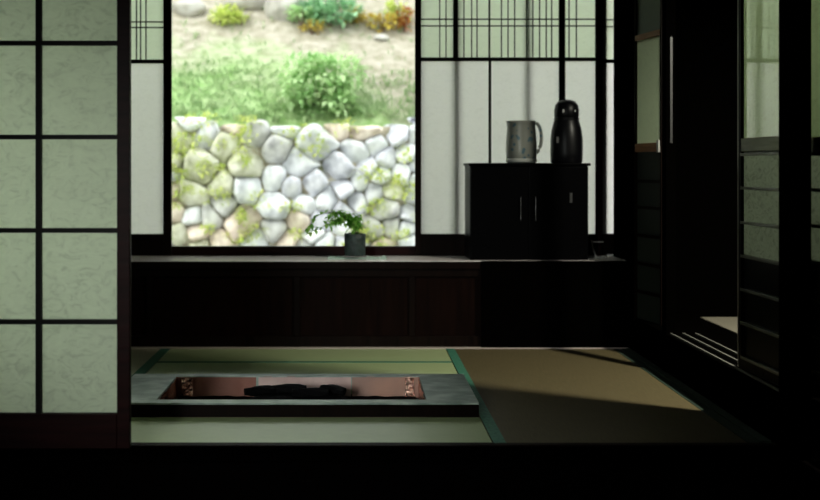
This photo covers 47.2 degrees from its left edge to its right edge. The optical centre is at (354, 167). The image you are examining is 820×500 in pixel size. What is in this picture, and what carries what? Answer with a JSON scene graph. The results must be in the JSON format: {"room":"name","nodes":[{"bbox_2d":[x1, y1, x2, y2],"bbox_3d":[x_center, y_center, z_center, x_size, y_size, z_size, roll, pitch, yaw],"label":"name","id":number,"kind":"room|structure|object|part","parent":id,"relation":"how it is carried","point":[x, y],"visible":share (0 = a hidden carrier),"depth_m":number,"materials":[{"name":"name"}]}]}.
{"room":"japanese tatami room","nodes":[
{"label":"japanese tatami room","id":0,"kind":"room"},
{"bbox_2d":[131,254,613,255],"bbox_3d":[-0.275,1.123,6.420,4.550,1.055,0.160,0,0,0],"label":"wall","id":1,"kind":"structure","parent":0,"point":[607,254],"depth_m":6.37,"materials":[{"name":"black paint"}]},
{"bbox_2d":[131,0,171,254],"bbox_3d":[-1.793,-0.381,6.353,1.096,1.938,0.030,0,0,0],"label":"screen","id":2,"kind":"object","parent":1,"relation":"on","point":[151,20],"visible":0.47,"depth_m":6.36,"materials":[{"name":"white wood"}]},
{"bbox_3d":[-1.796,-0.723,6.353,0.994,0.024,0.024,0,0,0],"label":"rail","id":3,"kind":"part","parent":2,"relation":"part of","materials":[{"name":"black wood"}]},
{"bbox_2d":[172,246,606,254],"bbox_3d":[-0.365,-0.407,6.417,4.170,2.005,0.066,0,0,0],"label":"window sill","id":4,"kind":"structure","parent":1,"relation":"in","point":[176,250],"depth_m":6.38,"materials":[{"name":"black wood"}]},
{"bbox_2d":[415,0,564,254],"bbox_3d":[0.913,-0.381,6.353,1.013,1.938,0.030,0,0,0],"label":"screen","id":5,"kind":"object","parent":1,"relation":"on","point":[481,65],"visible":0.66,"depth_m":6.36,"materials":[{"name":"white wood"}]},
{"bbox_3d":[0.916,-0.737,6.353,0.936,0.024,0.024,0,0,0],"label":"rail","id":6,"kind":"part","parent":5,"relation":"part of","materials":[{"name":"black wood"}]},
{"bbox_2d":[565,0,601,254],"bbox_3d":[1.547,-0.381,6.353,0.250,1.938,0.030,0,0,0],"label":"screen","id":7,"kind":"object","parent":1,"relation":"on","point":[581,16],"visible":0.52,"depth_m":6.36,"materials":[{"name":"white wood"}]},
{"bbox_3d":[1.528,-0.737,6.353,0.207,0.024,0.024,0,0,0],"label":"rail","id":8,"kind":"part","parent":7,"relation":"part of","materials":[{"name":"black wood"}]},
{"bbox_3d":[1.547,-0.381,6.353,0.250,1.938,0.030,0,0,0],"label":"frame","id":9,"kind":"part","parent":7,"relation":"part of","materials":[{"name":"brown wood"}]},
{"bbox_2d":[598,0,600,254],"bbox_3d":[1.655,-0.380,6.333,0.017,1.940,0.007,0,0,0],"label":"trim","id":10,"kind":"structure","parent":1,"relation":"attached to","point":[599,1],"depth_m":6.33,"materials":[{"name":"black wood"}]},
{"bbox_2d":[602,0,613,253],"bbox_3d":[1.744,-0.381,6.380,0.136,1.938,0.016,0,0,0],"label":"screen","id":11,"kind":"object","parent":1,"relation":"on","point":[607,5],"visible":0.54,"depth_m":6.38,"materials":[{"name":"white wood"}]},
{"bbox_3d":[1.738,-0.727,6.378,0.105,0.024,0.005,0,0,0],"label":"rail","id":12,"kind":"part","parent":11,"relation":"part of","materials":[{"name":"black wood"}]},
{"bbox_2d":[0,461,819,499],"bbox_3d":[-0.850,1.210,1.070,5.500,0.080,5.340,0,0,0],"label":"floor","id":13,"kind":"structure","parent":0,"point":[19,480],"depth_m":3.52,"materials":[{"name":"brown wood"}]},
{"bbox_2d":[131,0,736,335],"bbox_3d":[0.525,-0.200,6.045,5.950,2.900,0.110,0,0,0],"label":"wall","id":14,"kind":"structure","parent":0,"point":[182,306],"depth_m":6.00,"materials":[{"name":"brown wood"}]},
{"bbox_2d":[131,262,480,346],"bbox_3d":[-0.352,0.871,5.985,4.195,0.546,0.030,0,0,0],"label":"trim","id":15,"kind":"structure","parent":14,"relation":"attached to","point":[149,270],"depth_m":5.99,"materials":[{"name":"brown wood"}]},
{"bbox_2d":[131,347,621,349],"bbox_3d":[-0.352,1.169,5.976,4.195,0.051,0.043,0,0,0],"label":"trim","id":16,"kind":"structure","parent":14,"relation":"attached to","point":[170,348],"depth_m":5.95,"materials":[{"name":"beige"}]},
{"bbox_2d":[131,256,625,261],"bbox_3d":[-0.352,0.615,6.157,4.195,0.041,0.355,0,0,0],"label":"trim","id":17,"kind":"structure","parent":14,"relation":"on","point":[133,258],"depth_m":6.08,"materials":[{"name":"brown wood"}]},
{"bbox_2d":[328,255,386,259],"bbox_3d":[0.016,0.592,6.152,0.388,0.031,0.156,0,0,0],"label":"tray","id":18,"kind":"object","parent":17,"relation":"on","point":[383,256],"visible":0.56,"depth_m":6.12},
{"bbox_2d":[305,210,365,255],"bbox_3d":[-0.125,0.423,6.149,0.411,0.302,0.147,0,0,0],"label":"potted plant","id":19,"kind":"object","parent":18,"relation":"on","point":[354,243],"visible":1,"depth_m":6.12,"materials":[{"name":"green plant"}]},
{"bbox_3d":[-0.144,0.364,6.150,0.358,0.155,0.024,0,0,0],"label":"stem","id":20,"kind":"part","parent":19,"relation":"part of","materials":[{"name":"green plant"}]},
{"bbox_3d":[0.000,0.502,6.150,0.142,0.144,0.142,0,0,0],"label":"pot","id":21,"kind":"part","parent":19,"relation":"part of","materials":[{"name":"grey ceramic"}]},
{"bbox_2d":[463,163,590,259],"bbox_3d":[1.123,0.281,6.165,0.784,0.626,0.320,0,0,0],"label":"cabinet","id":22,"kind":"object","parent":17,"relation":"on","point":[514,211],"visible":1,"depth_m":6.02,"materials":[{"name":"black wood"}]},
{"bbox_3d":[0.929,0.283,6.026,0.369,0.583,0.011,0,0,0],"label":"door","id":23,"kind":"part","parent":22,"relation":"part of","materials":[{"name":"black paint"}]},
{"bbox_2d":[506,120,542,162],"bbox_3d":[1.097,-0.170,6.165,0.206,0.276,0.206,0,0,-45],"label":"ceramic jug","id":24,"kind":"object","parent":22,"relation":"on","point":[521,139],"visible":0.94,"depth_m":6.08,"materials":[{"name":"ceramic"}]},
{"bbox_3d":[1.212,-0.198,6.165,0.052,0.213,0.022,0,0,0],"label":"handle","id":25,"kind":"part","parent":24,"relation":"part of","materials":[{"name":"ceramic"}]},
{"bbox_3d":[1.309,0.283,6.026,0.382,0.583,0.011,0,0,0],"label":"door","id":26,"kind":"part","parent":22,"relation":"part of","materials":[{"name":"black paint"}]},
{"bbox_2d":[550,100,582,162],"bbox_3d":[1.394,-0.241,6.170,0.211,0.418,0.211,0,0,0],"label":"flask","id":27,"kind":"object","parent":22,"relation":"on","point":[566,140],"visible":0.98,"depth_m":6.09,"materials":[{"name":"black plastic"}]},
{"bbox_3d":[1.394,-0.389,6.170,0.161,0.121,0.161,0,0,0],"label":"lid","id":28,"kind":"part","parent":27,"relation":"part of","materials":[{"name":"black plastic"}]},
{"bbox_2d":[591,240,604,257],"bbox_3d":[1.609,0.535,6.202,0.093,0.118,0.015,0,0,0],"label":"metal bracket","id":29,"kind":"object","parent":17,"relation":"on","point":[592,242],"visible":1,"depth_m":6.20,"materials":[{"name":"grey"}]},
{"bbox_2d":[481,261,628,347],"bbox_3d":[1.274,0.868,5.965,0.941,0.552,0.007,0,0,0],"label":"base cabinet","id":30,"kind":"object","parent":14,"relation":"attached to","point":[525,304],"depth_m":5.96,"materials":[{"name":"black wood"}]},
{"bbox_2d":[614,0,675,371],"bbox_3d":[1.847,-0.200,5.795,0.206,2.900,1.090,0,0,0],"label":"door frame","id":31,"kind":"structure","parent":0,"point":[623,9],"depth_m":5.90,"materials":[{"name":"black wood"}]},
{"bbox_2d":[670,37,672,142],"bbox_3d":[1.773,-0.438,5.246,0.013,0.595,0.006,0,0,0],"label":"trim","id":32,"kind":"structure","parent":31,"relation":"attached to","point":[671,38],"depth_m":5.24,"materials":[{"name":"brown wood"}]},
{"bbox_2d":[622,348,770,442],"bbox_3d":[1.724,1.171,4.940,0.048,0.049,2.020,0,0,0],"label":"trim","id":33,"kind":"structure","parent":31,"relation":"attached to","point":[762,439],"depth_m":4.61,"materials":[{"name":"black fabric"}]},
{"bbox_2d":[635,318,778,446],"bbox_3d":[1.758,1.065,4.855,0.015,0.261,1.970,0,0,0],"label":"trim","id":34,"kind":"structure","parent":31,"relation":"attached to","point":[752,402],"depth_m":4.54,"materials":[{"name":"black wood"}]},
{"bbox_2d":[682,333,736,361],"bbox_3d":[1.841,0.929,4.560,0.012,0.010,1.380,0,0,0],"label":"trim","id":35,"kind":"structure","parent":31,"relation":"attached to","point":[684,334],"depth_m":4.84,"materials":[{"name":"grey wood"}]},
{"bbox_2d":[695,333,736,354],"bbox_3d":[1.911,0.929,4.560,0.012,0.010,1.380,0,0,0],"label":"trim","id":36,"kind":"structure","parent":31,"relation":"attached to","point":[697,334],"depth_m":4.93,"materials":[{"name":"grey wood"}]},
{"bbox_2d":[670,333,778,391],"bbox_3d":[1.771,0.929,4.560,0.012,0.010,1.380,0,0,0],"label":"trim","id":37,"kind":"structure","parent":31,"relation":"attached to","point":[672,334],"depth_m":4.42,"materials":[{"name":"grey wood"}]},
{"bbox_2d":[641,317,819,460],"bbox_3d":[1.978,1.092,4.590,0.424,0.316,2.780,0,0,0],"label":"floor","id":38,"kind":"structure","parent":0,"point":[690,326],"depth_m":5.07,"materials":[{"name":"black wood"}]},
{"bbox_2d":[634,0,661,325],"bbox_3d":[1.784,-0.200,5.696,0.038,2.300,0.303,0,0,-14],"label":"sliding door","id":39,"kind":"structure","parent":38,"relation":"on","point":[647,13],"depth_m":5.71,"materials":[{"name":"brown wood"}]},
{"bbox_3d":[1.789,-0.126,5.698,0.026,0.053,0.277,0,0,-14],"label":"rail","id":40,"kind":"part","parent":39,"relation":"part of","materials":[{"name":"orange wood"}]},
{"bbox_3d":[1.789,-0.807,5.698,0.026,0.034,0.277,0,0,-14],"label":"rail","id":41,"kind":"part","parent":39,"relation":"part of","materials":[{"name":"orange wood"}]},
{"bbox_2d":[700,317,736,333],"bbox_3d":[2.840,1.000,4.610,1.280,0.100,2.720,0,0,0],"label":"mat","id":42,"kind":"object","parent":38,"relation":"on","point":[729,323],"visible":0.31,"depth_m":5.79,"materials":[{"name":"beige wicker"}]},
{"bbox_2d":[779,0,810,460],"bbox_3d":[1.786,-0.200,3.800,0.079,2.900,0.120,0,0,0],"label":"pillar","id":43,"kind":"structure","parent":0,"point":[794,15],"depth_m":3.74,"materials":[{"name":"black wood"}]},
{"bbox_2d":[0,446,790,460],"bbox_3d":[-0.352,1.171,3.803,4.195,0.047,0.115,0,0,0],"label":"trim","id":44,"kind":"structure","parent":43,"relation":"attached to","point":[134,453],"depth_m":3.75,"materials":[{"name":"black wood"}]},
{"bbox_2d":[0,0,130,447],"bbox_3d":[-1.429,0.127,3.810,1.032,2.023,0.030,0,0,0],"label":"screen","id":45,"kind":"object","parent":44,"relation":"on","point":[65,65],"visible":1,"depth_m":3.82,"materials":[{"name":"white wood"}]},
{"bbox_2d":[131,443,777,445],"bbox_3d":[-0.352,1.169,3.880,4.195,0.051,0.040,0,0,0],"label":"trim","id":46,"kind":"structure","parent":43,"relation":"attached to","point":[132,444],"depth_m":3.87,"materials":[{"name":"brown wood"}]},
{"bbox_2d":[737,0,778,385],"bbox_3d":[1.797,-0.218,4.142,0.028,2.280,0.425,0,0,-2],"label":"sliding door","id":47,"kind":"structure","parent":43,"relation":"in","point":[757,20],"depth_m":4.18,"materials":[{"name":"dark wood"},{"name":"black lacquer"},{"name":"grey green paper"}]},
{"bbox_3d":[1.799,-0.106,4.132,0.024,0.062,0.377,0,0,-2],"label":"rail","id":48,"kind":"part","parent":47,"relation":"part of","materials":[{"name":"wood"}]},
{"bbox_3d":[1.799,-0.218,4.132,0.024,2.280,0.377,0,0,-2],"label":"rail","id":49,"kind":"part","parent":47,"relation":"part of","materials":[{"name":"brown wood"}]},
{"bbox_3d":[1.802,0.170,4.133,0.002,0.489,0.377,0,0,-2],"label":"frosted pane","id":50,"kind":"part","parent":47,"relation":"part of","materials":[{"name":"white paper"}]},
{"bbox_3d":[1.803,-0.722,4.133,0.004,1.171,0.377,0,0,-2],"label":"glass pane","id":51,"kind":"part","parent":47,"relation":"part of","materials":[{"name":"glass"}]},
{"bbox_2d":[811,0,819,397],"bbox_3d":[1.870,-0.218,3.625,0.028,2.280,0.530,0,0,0],"label":"sliding door","id":52,"kind":"structure","parent":43,"relation":"in","point":[815,4],"depth_m":3.80,"materials":[{"name":"dark wood"},{"name":"black lacquer"},{"name":"grey green paper"}]},
{"bbox_3d":[1.872,-0.093,3.633,0.024,0.065,0.446,0,0,0],"label":"rail","id":53,"kind":"part","parent":52,"relation":"part of","materials":[{"name":"black wood"}]},
{"bbox_3d":[1.875,0.160,3.633,0.001,0.442,0.446,0,0,0],"label":"frosted pane","id":54,"kind":"part","parent":52,"relation":"part of","materials":[{"name":"white paper"}]},
{"bbox_3d":[1.875,-0.717,3.633,0.003,1.182,0.446,0,0,0],"label":"glass pane","id":55,"kind":"part","parent":52,"relation":"part of","materials":[{"name":"glass"}]},
{"bbox_3d":[1.872,-0.218,3.633,0.024,2.280,0.446,0,0,0],"label":"rail","id":56,"kind":"part","parent":52,"relation":"part of","materials":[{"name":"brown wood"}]},
{"bbox_3d":[-0.355,1.232,4.870,4.190,0.075,2.260,0,0,0],"label":"floor","id":57,"kind":"structure","parent":0,"visible":0},
{"bbox_2d":[131,349,169,376],"bbox_3d":[-1.812,1.171,4.940,1.275,0.048,2.020,0,0,0],"label":"mat","id":58,"kind":"object","parent":57,"relation":"on","point":[142,360],"visible":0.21,"depth_m":5.64,"materials":[{"name":"teal fabric"}]},
{"bbox_2d":[177,393,416,399],"bbox_3d":[-0.297,1.153,4.628,1.225,0.078,0.463,0,0,0],"label":"ash","id":59,"kind":"object","parent":57,"relation":"on","point":[274,396],"visible":0.21,"depth_m":4.79,"materials":[{"name":"black"}]},
{"bbox_2d":[244,385,275,395],"bbox_3d":[-0.470,1.102,4.630,0.162,0.052,0.048,0,0,-26],"label":"log","id":60,"kind":"object","parent":59,"relation":"on","point":[262,389],"visible":1,"depth_m":4.61,"materials":[{"name":"black wood"}]},
{"bbox_2d":[272,384,306,392],"bbox_3d":[-0.340,1.100,4.660,0.202,0.056,0.047,0,0,19],"label":"log","id":61,"kind":"object","parent":59,"relation":"on","point":[283,388],"visible":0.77,"depth_m":4.64,"materials":[{"name":"black wood"}]},
{"bbox_2d":[292,388,328,396],"bbox_3d":[-0.220,1.106,4.600,0.182,0.052,0.047,0,0,-6],"label":"log","id":62,"kind":"object","parent":59,"relation":"on","point":[303,392],"visible":0.97,"depth_m":4.58,"materials":[{"name":"black wood"}]},
{"bbox_2d":[319,384,345,395],"bbox_3d":[-0.110,1.103,4.661,0.140,0.050,0.050,-1,0,34],"label":"log","id":63,"kind":"object","parent":59,"relation":"on","point":[333,389],"visible":0.83,"depth_m":4.63,"materials":[{"name":"black wood"}]},
{"bbox_2d":[146,363,457,393],"bbox_3d":[-0.297,1.173,5.237,1.745,0.045,0.585,0,0,0],"label":"mat","id":64,"kind":"object","parent":57,"relation":"on","point":[158,368],"visible":0.49,"depth_m":5.37,"materials":[{"name":"green wicker"}]},
{"bbox_2d":[157,349,451,362],"bbox_3d":[-0.297,1.171,5.742,1.745,0.048,0.415,0,0,0],"label":"mat","id":65,"kind":"object","parent":57,"relation":"on","point":[174,355],"visible":0.78,"depth_m":5.71,"materials":[{"name":"teal fabric"}]},
{"bbox_2d":[131,374,478,416],"bbox_3d":[-0.294,1.167,4.627,1.732,0.167,0.616,0,0,0],"label":"hearth","id":66,"kind":"object","parent":57,"relation":"on","point":[152,395],"visible":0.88,"depth_m":4.45,"materials":[{"name":"grey stone"}]},
{"bbox_3d":[-0.924,1.169,4.625,0.014,0.161,0.481,0,0,0],"label":"copper panel","id":67,"kind":"part","parent":66,"relation":"part of","materials":[{"name":"brown metal"}]},
{"bbox_3d":[-0.723,1.169,4.870,0.415,0.161,0.004,0,0,0],"label":"copper panel","id":68,"kind":"part","parent":66,"relation":"part of","materials":[{"name":"brown metal"}]},
{"bbox_3d":[-0.261,1.169,4.870,0.481,0.161,0.004,0,0,0],"label":"copper panel","id":69,"kind":"part","parent":66,"relation":"part of","materials":[{"name":"brown metal"}]},
{"bbox_3d":[0.160,1.169,4.870,0.351,0.161,0.004,0,0,0],"label":"copper panel","id":70,"kind":"part","parent":66,"relation":"part of","materials":[{"name":"brown metal"}]},
{"bbox_3d":[0.328,1.169,4.625,0.013,0.161,0.481,0,0,0],"label":"copper panel","id":71,"kind":"part","parent":66,"relation":"part of","materials":[{"name":"brown metal"}]},
{"bbox_2d":[131,417,492,442],"bbox_3d":[-0.297,1.171,4.112,1.745,0.048,0.413,0,0,0],"label":"mat","id":72,"kind":"object","parent":57,"relation":"on","point":[143,429],"visible":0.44,"depth_m":4.12,"materials":[{"name":"green fabric"}]},
{"bbox_2d":[446,349,759,442],"bbox_3d":[1.137,1.171,4.928,1.115,0.048,2.045,0,0,0],"label":"mat","id":73,"kind":"object","parent":57,"relation":"on","point":[522,395],"visible":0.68,"depth_m":4.63,"materials":[{"name":"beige fabric"}]},
{"bbox_3d":[-1.000,1.700,8.225,16.000,0.100,3.350,0,0,0],"label":"ground","id":74,"kind":"structure","parent":0,"visible":0},
{"bbox_2d":[172,117,414,245],"bbox_3d":[-0.497,0.564,9.643,7.413,2.189,0.274,0,0,0],"label":"stone wall","id":75,"kind":"structure","parent":74,"relation":"on","point":[330,182],"depth_m":9.65,"materials":[{"name":"grey stone"}]},
{"bbox_2d":[172,110,414,245],"bbox_3d":[-0.564,0.203,9.569,3.643,1.605,0.248,0,0,0],"label":"weeds","id":76,"kind":"object","parent":75,"relation":"attached to","point":[244,128],"visible":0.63,"depth_m":9.56,"materials":[{"name":"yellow plant"}]},
{"label":"outside","id":77,"kind":"structure","parent":0,"visible":0},
{"bbox_2d":[172,0,414,126],"bbox_3d":[-1.000,-1.808,16.255,16.000,3.770,13.050,0,0,0],"label":"hillside","id":78,"kind":"structure","parent":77,"point":[276,34],"depth_m":10.85,"materials":[{"name":"green plant"}]},
{"bbox_2d":[172,0,205,16],"bbox_3d":[-2.048,-1.982,11.605,0.420,0.288,0.349,0,0,0],"label":"boulder","id":79,"kind":"object","parent":78,"relation":"on","point":[187,8],"visible":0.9,"depth_m":11.47,"materials":[{"name":"grey stone"}]},
{"bbox_2d":[207,3,252,25],"bbox_3d":[-1.538,-1.846,11.380,0.594,0.337,0.448,0,0,0],"label":"shrub","id":80,"kind":"object","parent":78,"relation":"on","point":[223,14],"visible":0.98,"depth_m":11.32,"materials":[{"name":"yellow plant"}]},
{"bbox_2d":[222,0,264,9],"bbox_3d":[-1.327,-2.074,11.728,0.681,0.293,0.391,0,0,0],"label":"boulder","id":81,"kind":"object","parent":78,"relation":"on","point":[245,4],"visible":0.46,"depth_m":11.58,"materials":[{"name":"grey stone"}]},
{"bbox_2d":[264,0,303,20],"bbox_3d":[-0.860,-1.952,11.484,0.447,0.501,0.445,0,0,42],"label":"boulder","id":82,"kind":"object","parent":78,"relation":"on","point":[274,8],"visible":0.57,"depth_m":11.32,"materials":[{"name":"grey stone"}]},
{"bbox_2d":[172,0,414,123],"bbox_3d":[-0.585,-1.676,11.200,5.775,2.463,3.013,0,0,0],"label":"grass","id":83,"kind":"structure","parent":78,"relation":"on","point":[208,105],"depth_m":10.14,"materials":[{"name":"green plant"}]},
{"bbox_2d":[282,4,318,28],"bbox_3d":[-0.617,-1.792,11.244,0.504,0.370,0.339,0,0,0],"label":"shrub","id":84,"kind":"object","parent":78,"relation":"on","point":[297,9],"visible":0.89,"depth_m":11.21,"materials":[{"name":"green plant"}]},
{"bbox_3d":[-0.674,-1.737,11.240,0.129,0.260,0.155,0,0,0],"label":"stem","id":85,"kind":"part","parent":84,"relation":"part of","materials":[{"name":"green plant"}]},
{"bbox_2d":[296,19,329,34],"bbox_3d":[-0.491,-1.652,11.139,0.436,0.256,0.261,0,0,0],"label":"shrub","id":86,"kind":"object","parent":78,"relation":"on","point":[311,29],"visible":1,"depth_m":11.12,"materials":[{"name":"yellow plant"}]},
{"bbox_3d":[-0.520,-1.617,11.160,0.099,0.186,0.160,0,0,43],"label":"stem","id":87,"kind":"part","parent":86,"relation":"part of","materials":[{"name":"yellow plant"}]},
{"bbox_2d":[271,49,373,121],"bbox_3d":[-0.342,-0.806,9.954,1.090,0.921,0.750,0,0,0],"label":"leafy bush","id":88,"kind":"object","parent":78,"relation":"on","point":[316,79],"visible":0.94,"depth_m":9.81,"materials":[{"name":"green plant"}]},
{"bbox_2d":[297,0,364,28],"bbox_3d":[-0.321,-1.947,11.264,0.913,0.627,0.558,0,0,24],"label":"leafy shrub","id":89,"kind":"object","parent":78,"relation":"on","point":[330,6],"visible":0.94,"depth_m":11.18,"materials":[{"name":"green plant"}]},
{"bbox_3d":[-0.335,-1.846,11.293,0.346,0.426,0.211,0,0,0],"label":"stem","id":90,"kind":"part","parent":89,"relation":"part of","materials":[{"name":"green plant"}]},
{"bbox_2d":[339,4,368,24],"bbox_3d":[-0.034,-1.843,11.392,0.430,0.311,0.361,0,0,-44],"label":"shrub","id":91,"kind":"object","parent":78,"relation":"on","point":[354,10],"visible":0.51,"depth_m":11.37,"materials":[{"name":"green plant"}]},
{"bbox_2d":[373,34,388,40],"bbox_3d":[0.310,-1.547,11.160,0.203,0.101,0.174,0,0,0],"label":"boulder","id":92,"kind":"object","parent":78,"relation":"on","point":[380,37],"visible":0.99,"depth_m":11.10,"materials":[{"name":"grey stone"}]},
{"bbox_2d":[359,12,403,32],"bbox_3d":[0.307,-1.722,11.288,0.553,0.312,0.413,0,0,-25],"label":"shrub","id":93,"kind":"object","parent":78,"relation":"on","point":[377,19],"visible":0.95,"depth_m":11.24,"materials":[{"name":"yellow plant"}]},
{"bbox_3d":[0.327,-1.688,11.304,0.204,0.245,0.113,0,0,-13],"label":"stem","id":94,"kind":"part","parent":93,"relation":"part of","materials":[{"name":"yellow plant"}]},
{"bbox_2d":[381,0,411,19],"bbox_3d":[0.514,-1.923,11.421,0.406,0.349,0.341,0,0,31],"label":"shrub","id":95,"kind":"object","parent":78,"relation":"on","point":[390,3],"visible":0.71,"depth_m":11.42,"materials":[{"name":"yellow plant"}]},
{"bbox_2d":[394,4,414,31],"bbox_3d":[0.615,-1.770,11.296,0.298,0.391,0.336,0,0,-23],"label":"shrub","id":96,"kind":"object","parent":78,"relation":"on","point":[406,20],"visible":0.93,"depth_m":11.27,"materials":[{"name":"orange plant"}]}
]}

